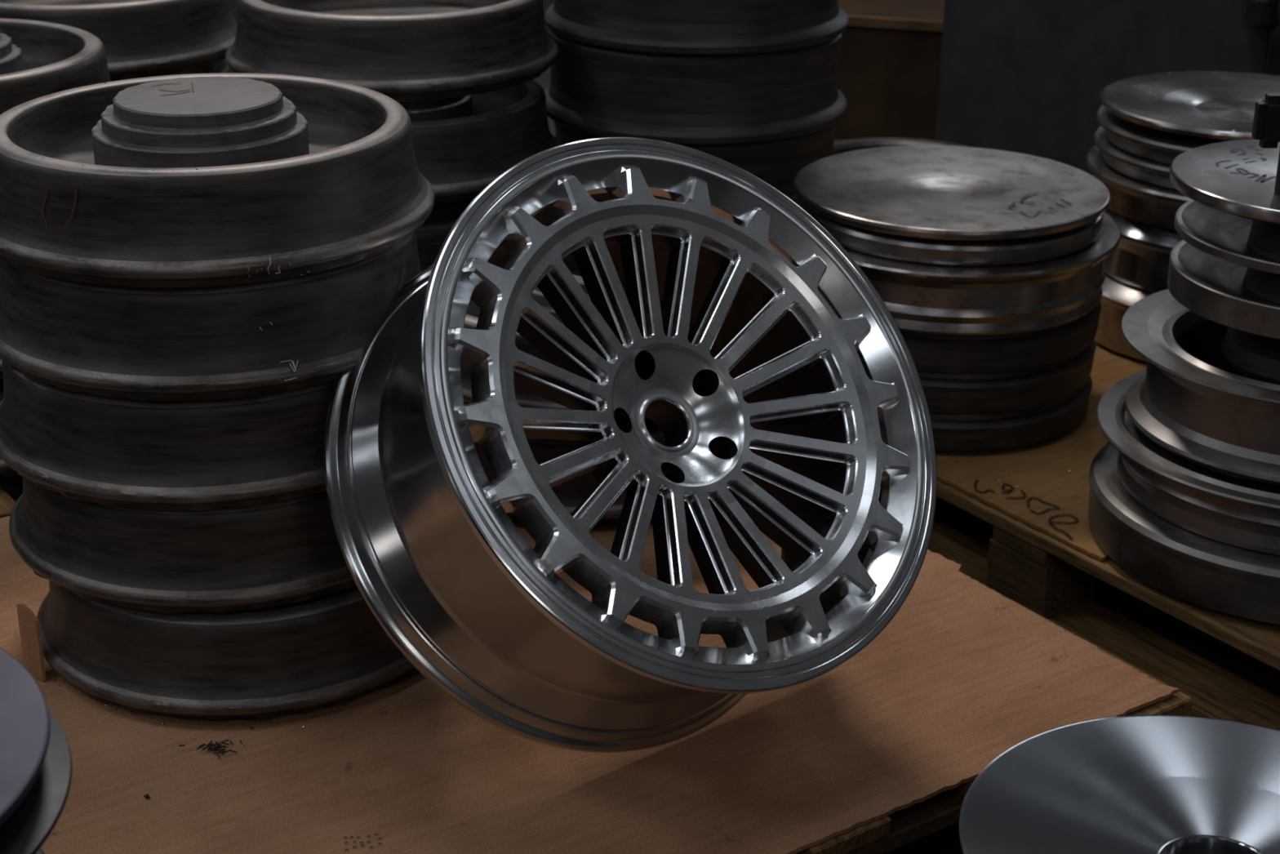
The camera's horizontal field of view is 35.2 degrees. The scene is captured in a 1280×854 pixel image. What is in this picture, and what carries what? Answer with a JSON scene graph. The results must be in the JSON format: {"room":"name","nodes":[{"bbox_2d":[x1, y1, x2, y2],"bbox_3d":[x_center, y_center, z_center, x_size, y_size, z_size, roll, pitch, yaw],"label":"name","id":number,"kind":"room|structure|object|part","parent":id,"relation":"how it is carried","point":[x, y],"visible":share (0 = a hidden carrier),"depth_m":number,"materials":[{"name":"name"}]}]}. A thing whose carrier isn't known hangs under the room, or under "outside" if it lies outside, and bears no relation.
{"room":"wheel factory workshop","nodes":[
{"label":"wheel factory workshop","id":0,"kind":"room"},
{"bbox_2d":[396,79,559,204],"bbox_3d":[-0.339,-0.432,2.827,0.456,0.131,0.456,-3,23,-8],"label":"forged blank","id":1,"kind":"object","parent":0,"point":[462,144],"visible":0.29,"depth_m":2.69,"materials":[{"name":"grey metal"}]},
{"bbox_2d":[225,0,558,101],"bbox_3d":[-0.341,-0.550,2.778,0.457,0.107,0.457,-6,23,-15],"label":"forged blank","id":2,"kind":"object","parent":1,"relation":"on","point":[398,50],"visible":0.95,"depth_m":2.61,"materials":[{"name":"grey metal"}]},
{"bbox_2d":[0,0,1279,853],"bbox_3d":[0.008,-1.170,6.012,24.000,0.100,20.000,0,23,0],"label":"floor","id":3,"kind":"structure","parent":0,"point":[946,840],"depth_m":2.48,"materials":[{"name":"concrete"}]},
{"bbox_2d":[0,486,22,518],"bbox_3d":[-0.873,-0.073,3.058,1.100,0.134,1.144,-15,27,-32],"label":"pallet","id":4,"kind":"object","parent":3,"relation":"on","point":[7,502],"visible":0.02,"depth_m":2.49,"materials":[{"name":"brown wood"}]},
{"bbox_2d":[0,379,19,478],"bbox_3d":[-0.882,-0.071,2.679,0.456,0.131,0.456,1,23,1],"label":"forged blank","id":5,"kind":"object","parent":4,"relation":"on","point":[6,471],"visible":0.02,"depth_m":2.51,"materials":[{"name":"grey metal"}]},
{"bbox_2d":[0,357,3,379],"bbox_3d":[-0.883,-0.191,2.627,0.456,0.131,0.456,-3,23,-8],"label":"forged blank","id":6,"kind":"object","parent":5,"relation":"on","point":[1,359],"visible":0.02,"depth_m":2.46,"materials":[{"name":"grey metal"}]},
{"bbox_3d":[-0.342,-0.172,2.934,0.457,0.131,0.457,-3,23,-7],"label":"forged blank","id":7,"kind":"object","parent":4,"relation":"on","visible":0},
{"bbox_2d":[415,199,473,271],"bbox_3d":[-0.347,-0.303,2.882,0.456,0.131,0.456,3,23,6],"label":"forged blank","id":8,"kind":"object","parent":7,"relation":"on","point":[430,237],"visible":0.03,"depth_m":2.70,"materials":[{"name":"grey metal"}]},
{"bbox_2d":[35,848,44,853],"bbox_3d":[-0.566,0.504,1.340,0.400,0.390,0.400,-7,24,-18],"label":"barrel","id":9,"kind":"object","parent":3,"relation":"on","point":[40,851],"visible":0.08,"depth_m":1.36,"materials":[{"name":"grey metal"}]},
{"bbox_2d":[0,706,71,853],"bbox_3d":[-0.564,0.269,1.242,0.421,0.120,0.421,0,23,0],"label":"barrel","id":10,"kind":"object","parent":9,"relation":"on","point":[28,828],"visible":0.59,"depth_m":1.23,"materials":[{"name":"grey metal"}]},
{"bbox_2d":[0,647,50,826],"bbox_3d":[-0.564,0.208,1.217,0.401,0.011,0.401,0,23,0],"label":"disc","id":11,"kind":"object","parent":10,"relation":"on","point":[24,717],"visible":1,"depth_m":1.25,"materials":[{"name":"metal"}]},
{"bbox_2d":[833,0,944,141],"bbox_3d":[0.474,-0.884,4.824,0.585,0.290,0.462,7,24,16],"label":"crate","id":12,"kind":"object","parent":3,"relation":"on","point":[890,51],"visible":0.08,"depth_m":4.59,"materials":[{"name":"brown wood"}]},
{"bbox_2d":[795,571,1191,853],"bbox_3d":[-0.191,0.282,2.216,1.100,0.134,1.088,-15,27,-32],"label":"pallet","id":13,"kind":"object","parent":3,"relation":"on","point":[902,827],"visible":0.05,"depth_m":1.90,"materials":[{"name":"brown wood"}]},
{"bbox_2d":[0,515,1178,853],"bbox_3d":[-0.221,0.218,2.180,1.162,0.013,1.083,-15,27,-32],"label":"cardboard sheet","id":14,"kind":"object","parent":13,"relation":"on","point":[962,674],"visible":0.3,"depth_m":1.94,"materials":[{"name":"brown cardboard"}]},
{"bbox_2d":[16,603,46,681],"bbox_3d":[-0.625,0.218,2.065,0.037,0.082,0.006,21,30,40],"label":"scrap","id":15,"kind":"object","parent":14,"relation":"on","point":[28,623],"visible":0.9,"depth_m":2.06,"materials":[{"name":"brown wood"}]},
{"bbox_2d":[178,739,242,758],"bbox_3d":[-0.415,0.310,1.946,0.061,0.004,0.033,0,23,0],"label":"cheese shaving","id":16,"kind":"object","parent":14,"relation":"on","point":[209,745],"visible":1,"depth_m":1.95,"materials":[{"name":"black metal"}]},
{"bbox_2d":[36,580,417,720],"bbox_3d":[-0.418,0.149,2.168,0.456,0.131,0.456,6,23,13],"label":"forged blank","id":17,"kind":"object","parent":14,"relation":"on","point":[327,650],"visible":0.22,"depth_m":1.99,"materials":[{"name":"grey metal"}]},
{"bbox_2d":[8,477,355,613],"bbox_3d":[-0.437,0.040,2.140,0.456,0.131,0.456,-5,23,-12],"label":"forged blank","id":18,"kind":"object","parent":17,"relation":"on","point":[285,552],"visible":0.26,"depth_m":1.96,"materials":[{"name":"grey metal"}]},
{"bbox_2d":[0,359,335,511],"bbox_3d":[-0.443,-0.061,2.093,0.456,0.131,0.456,-14,27,-31],"label":"forged blank","id":19,"kind":"object","parent":18,"relation":"on","point":[206,455],"visible":0.31,"depth_m":1.91,"materials":[{"name":"grey metal"}]},
{"bbox_2d":[0,231,422,401],"bbox_3d":[-0.436,-0.165,2.052,0.456,0.131,0.456,15,27,31],"label":"forged blank","id":20,"kind":"object","parent":19,"relation":"on","point":[251,340],"visible":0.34,"depth_m":1.88,"materials":[{"name":"grey metal"}]},
{"bbox_2d":[0,73,434,288],"bbox_3d":[-0.435,-0.268,2.007,0.456,0.131,0.456,-1,23,-4],"label":"forged blank","id":21,"kind":"object","parent":20,"relation":"on","point":[295,175],"visible":1,"depth_m":1.88,"materials":[{"name":"grey metal"}]},
{"bbox_2d":[473,417,666,524],"bbox_3d":[-0.076,-0.023,2.587,0.456,0.131,0.456,20,30,39],"label":"forged blank","id":22,"kind":"object","parent":14,"relation":"on","point":[571,492],"visible":0.02,"depth_m":2.40,"materials":[{"name":"grey metal"}]},
{"bbox_2d":[426,264,645,417],"bbox_3d":[-0.074,-0.146,2.539,0.456,0.131,0.456,4,23,8],"label":"forged blank","id":23,"kind":"object","parent":22,"relation":"on","point":[525,398],"visible":0.03,"depth_m":2.38,"materials":[{"name":"grey metal"}]},
{"bbox_2d":[324,137,937,752],"bbox_3d":[-0.005,0.019,1.921,0.540,0.562,0.527,-17,28,-35],"label":"alloy wheel","id":24,"kind":"object","parent":14,"relation":"on","point":[787,399],"visible":0.99,"depth_m":1.85,"materials":[{"name":"metal"}]},
{"bbox_2d":[927,478,1279,730],"bbox_3d":[0.722,-0.030,2.981,1.058,0.134,1.924,-15,27,-32],"label":"pallet","id":25,"kind":"object","parent":3,"relation":"on","point":[1052,579],"visible":0.05,"depth_m":2.41,"materials":[{"name":"brown wood"}]},
{"bbox_2d":[935,343,1146,560],"bbox_3d":[0.567,-0.173,3.137,1.016,0.007,1.366,-15,27,-32],"label":"cardboard sheet","id":26,"kind":"object","parent":25,"relation":"on","point":[1040,470],"visible":0.09,"depth_m":2.57,"materials":[{"name":"brown cardboard"}]},
{"bbox_2d":[833,137,969,155],"bbox_3d":[0.481,-0.451,3.710,0.406,0.065,0.406,0,23,0],"label":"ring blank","id":27,"kind":"object","parent":26,"relation":"on","point":[842,146],"visible":0.06,"depth_m":3.85,"materials":[{"name":"grey metal"}]},
{"bbox_2d":[929,375,1092,451],"bbox_3d":[0.417,-0.067,2.793,0.408,0.052,0.408,0,23,0],"label":"wheel blank","id":28,"kind":"object","parent":26,"relation":"on","point":[1024,427],"visible":0.21,"depth_m":2.62,"materials":[{"name":"grey metal"}]},
{"bbox_2d":[916,338,1096,413],"bbox_3d":[0.418,-0.117,2.772,0.408,0.056,0.408,0,23,0],"label":"wheel blank","id":29,"kind":"object","parent":28,"relation":"on","point":[1025,388],"visible":0.23,"depth_m":2.60,"materials":[{"name":"grey metal"}]},
{"bbox_2d":[900,300,1101,373],"bbox_3d":[0.418,-0.169,2.750,0.412,0.054,0.412,0,23,0],"label":"wheel blank","id":30,"kind":"object","parent":29,"relation":"on","point":[948,353],"visible":0.15,"depth_m":2.57,"materials":[{"name":"grey metal"}]},
{"bbox_2d":[791,197,1120,335],"bbox_3d":[0.412,-0.234,2.718,0.453,0.088,0.454,0,23,0],"label":"wheel blank","id":31,"kind":"object","parent":30,"relation":"on","point":[926,298],"visible":0.3,"depth_m":2.54,"materials":[{"name":"metal"}]},
{"bbox_2d":[802,203,1103,265],"bbox_3d":[0.416,-0.289,2.695,0.397,0.029,0.397,0,23,0],"label":"disc","id":32,"kind":"object","parent":31,"relation":"on","point":[954,252],"visible":0.24,"depth_m":2.53,"materials":[{"name":"metal"}]},
{"bbox_2d":[792,145,1110,240],"bbox_3d":[0.412,-0.313,2.683,0.417,0.019,0.417,0,23,0],"label":"disc","id":33,"kind":"object","parent":32,"relation":"on","point":[940,192],"visible":1,"depth_m":2.66,"materials":[{"name":"metal"}]},
{"bbox_2d":[1094,273,1152,364],"bbox_3d":[0.873,-0.194,3.058,0.420,0.102,0.420,0,23,0],"label":"wheel blank","id":34,"kind":"object","parent":26,"relation":"on","point":[1117,297],"visible":0.08,"depth_m":2.96,"materials":[{"name":"metal"}]},
{"bbox_2d":[1102,208,1183,293],"bbox_3d":[0.874,-0.289,3.018,0.416,0.102,0.416,0,23,0],"label":"barrel","id":35,"kind":"object","parent":34,"relation":"on","point":[1140,260],"visible":0.23,"depth_m":2.91,"materials":[{"name":"metal"}]},
{"bbox_2d":[1086,145,1191,230],"bbox_3d":[0.874,-0.362,2.988,0.420,0.056,0.420,0,23,0],"label":"disc","id":36,"kind":"object","parent":35,"relation":"on","point":[1131,197],"visible":0.27,"depth_m":2.88,"materials":[{"name":"metal"}]},
{"bbox_2d":[1093,125,1177,189],"bbox_3d":[0.873,-0.404,2.971,0.401,0.033,0.401,0,23,0],"label":"disc","id":37,"kind":"object","parent":36,"relation":"on","point":[1155,172],"visible":0.27,"depth_m":2.88,"materials":[{"name":"grey metal"}]},
{"bbox_2d":[1097,105,1231,164],"bbox_3d":[0.874,-0.434,2.958,0.401,0.033,0.401,0,23,0],"label":"disc","id":38,"kind":"object","parent":37,"relation":"on","point":[1146,142],"visible":0.3,"depth_m":2.87,"materials":[{"name":"grey metal"}]},
{"bbox_2d":[1100,71,1279,140],"bbox_3d":[0.875,-0.465,2.945,0.399,0.024,0.399,0,23,0],"label":"disc","id":39,"kind":"object","parent":38,"relation":"on","point":[1210,104],"visible":0.87,"depth_m":2.97,"materials":[{"name":"silver metal"}]},
{"bbox_2d":[1088,441,1279,624],"bbox_3d":[0.774,0.100,2.383,0.481,0.073,0.481,0,23,0],"label":"wheel blank","id":40,"kind":"object","parent":26,"relation":"on","point":[1183,563],"visible":0.5,"depth_m":2.24,"materials":[{"name":"grey metal"}]},
{"bbox_2d":[1096,368,1279,555],"bbox_3d":[0.770,0.033,2.351,0.471,0.073,0.471,-5,23,-13],"label":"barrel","id":41,"kind":"object","parent":40,"relation":"on","point":[1194,497],"visible":0.56,"depth_m":2.23,"materials":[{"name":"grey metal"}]},
{"bbox_2d":[1120,288,1279,484],"bbox_3d":[0.767,-0.051,2.316,0.430,0.106,0.430,-9,24,-22],"label":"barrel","id":42,"kind":"object","parent":41,"relation":"on","point":[1189,400],"visible":0.74,"depth_m":2.23,"materials":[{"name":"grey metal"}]},
{"bbox_2d":[1167,240,1279,339],"bbox_3d":[0.768,-0.162,2.270,0.337,0.062,0.337,0,23,0],"label":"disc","id":43,"kind":"object","parent":42,"relation":"on","point":[1220,291],"visible":0.68,"depth_m":2.23,"materials":[{"name":"grey metal"}]},
{"bbox_2d":[1173,199,1279,274],"bbox_3d":[0.768,-0.222,2.245,0.334,0.066,0.334,0,23,0],"label":"disc","id":44,"kind":"object","parent":43,"relation":"on","point":[1253,244],"visible":0.73,"depth_m":2.24,"materials":[{"name":"grey metal"}]},
{"bbox_2d":[1169,139,1279,224],"bbox_3d":[0.754,-0.267,2.229,0.329,0.023,0.329,0,23,0],"label":"disc","id":45,"kind":"object","parent":44,"relation":"on","point":[1237,178],"visible":0.98,"depth_m":2.21,"materials":[{"name":"silver metal"}]},
{"bbox_2d":[1251,93,1279,194],"bbox_3d":[0.888,-0.092,2.223,0.480,0.553,0.050,0,23,0],"label":"clamp","id":46,"kind":"object","parent":45,"relation":"on","point":[1266,122],"visible":1,"depth_m":2.12,"materials":[{"name":"black metal"}]},
{"bbox_2d":[1221,327,1279,385],"bbox_3d":[0.768,-0.093,2.299,0.200,0.084,0.200,0,23,0],"label":"disc","id":47,"kind":"object","parent":42,"relation":"in","point":[1254,357],"visible":0.63,"depth_m":2.26,"materials":[{"name":"grey metal"}]},
{"bbox_3d":[0.076,-0.217,3.083,0.444,0.109,0.444,0,23,0],"label":"forged blank","id":48,"kind":"object","parent":26,"relation":"on","visible":0},
{"bbox_3d":[0.077,-0.318,3.041,0.444,0.105,0.444,0,23,0],"label":"forged blank","id":49,"kind":"object","parent":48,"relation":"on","visible":0},
{"bbox_2d":[553,120,837,199],"bbox_3d":[0.081,-0.419,2.999,0.444,0.110,0.444,0,23,0],"label":"forged blank","id":50,"kind":"object","parent":49,"relation":"on","point":[777,163],"visible":0.15,"depth_m":2.84,"materials":[{"name":"grey metal"}]},
{"bbox_2d":[544,27,847,145],"bbox_3d":[0.079,-0.527,2.954,0.452,0.120,0.452,0,23,0],"label":"forged blank","id":51,"kind":"object","parent":50,"relation":"on","point":[595,91],"visible":0.56,"depth_m":2.78,"materials":[{"name":"grey metal"}]},
{"bbox_2d":[544,0,848,55],"bbox_3d":[0.082,-0.635,2.909,0.440,0.107,0.440,0,23,0],"label":"forged blank","id":52,"kind":"object","parent":51,"relation":"on","point":[660,27],"visible":1,"depth_m":2.74,"materials":[{"name":"grey metal"}]},
{"bbox_2d":[935,0,1279,176],"bbox_3d":[1.396,-0.920,4.133,1.500,0.900,0.598,5,23,11],"label":"wall","id":53,"kind":"structure","parent":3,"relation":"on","point":[1026,77],"depth_m":4.10,"materials":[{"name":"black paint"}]},
{"bbox_3d":[1.218,-0.818,3.949,0.060,0.050,0.060,5,23,11],"label":"knob","id":54,"kind":"part","parent":53,"relation":"part of","materials":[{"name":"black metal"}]},
{"bbox_3d":[1.440,-0.706,3.933,0.420,0.130,0.095,5,23,11],"label":"panel","id":55,"kind":"part","parent":53,"relation":"part of","materials":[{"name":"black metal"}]},
{"bbox_3d":[0.496,0.587,1.619,0.454,0.038,0.506,-15,27,-32],"label":"wooden board","id":56,"kind":"object","parent":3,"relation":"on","visible":0},
{"bbox_3d":[0.450,0.474,1.626,0.356,0.162,0.356,0,23,0],"label":"barrel","id":57,"kind":"object","parent":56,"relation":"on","visible":0},
{"bbox_2d":[959,714,1279,853],"bbox_3d":[0.451,0.363,1.579,0.402,0.078,0.402,-13,26,-29],"label":"metal dish","id":58,"kind":"object","parent":57,"relation":"on","point":[1155,784],"visible":1,"depth_m":1.66,"materials":[{"name":"metal"}]},
{"bbox_3d":[-0.882,-0.312,2.580,0.457,0.131,0.457,-16,28,-35],"label":"forged blank","id":59,"kind":"object","parent":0,"visible":0},
{"bbox_2d":[0,18,111,114],"bbox_3d":[-0.882,-0.433,2.530,0.456,0.131,0.456,0,23,0],"label":"forged blank","id":60,"kind":"object","parent":59,"relation":"on","point":[38,59],"visible":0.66,"depth_m":2.52,"materials":[{"name":"grey metal"}]},
{"bbox_3d":[-0.826,-0.266,3.165,0.457,0.131,0.457,4,23,9],"label":"forged blank","id":61,"kind":"object","parent":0,"visible":0},
{"bbox_3d":[-0.831,-0.385,3.113,0.457,0.131,0.457,12,25,26],"label":"forged blank","id":62,"kind":"object","parent":61,"relation":"on","visible":0},
{"bbox_2d":[164,58,231,75],"bbox_3d":[-0.830,-0.505,3.062,0.456,0.131,0.456,13,26,27],"label":"forged blank","id":63,"kind":"object","parent":62,"relation":"on","point":[220,67],"visible":0.03,"depth_m":3.09,"materials":[{"name":"grey metal"}]},
{"bbox_2d":[0,0,236,81],"bbox_3d":[-0.826,-0.614,3.018,0.457,0.107,0.457,2,23,4],"label":"forged blank","id":64,"kind":"object","parent":63,"relation":"on","point":[140,38],"visible":0.7,"depth_m":2.87,"materials":[{"name":"grey metal"}]}
]}

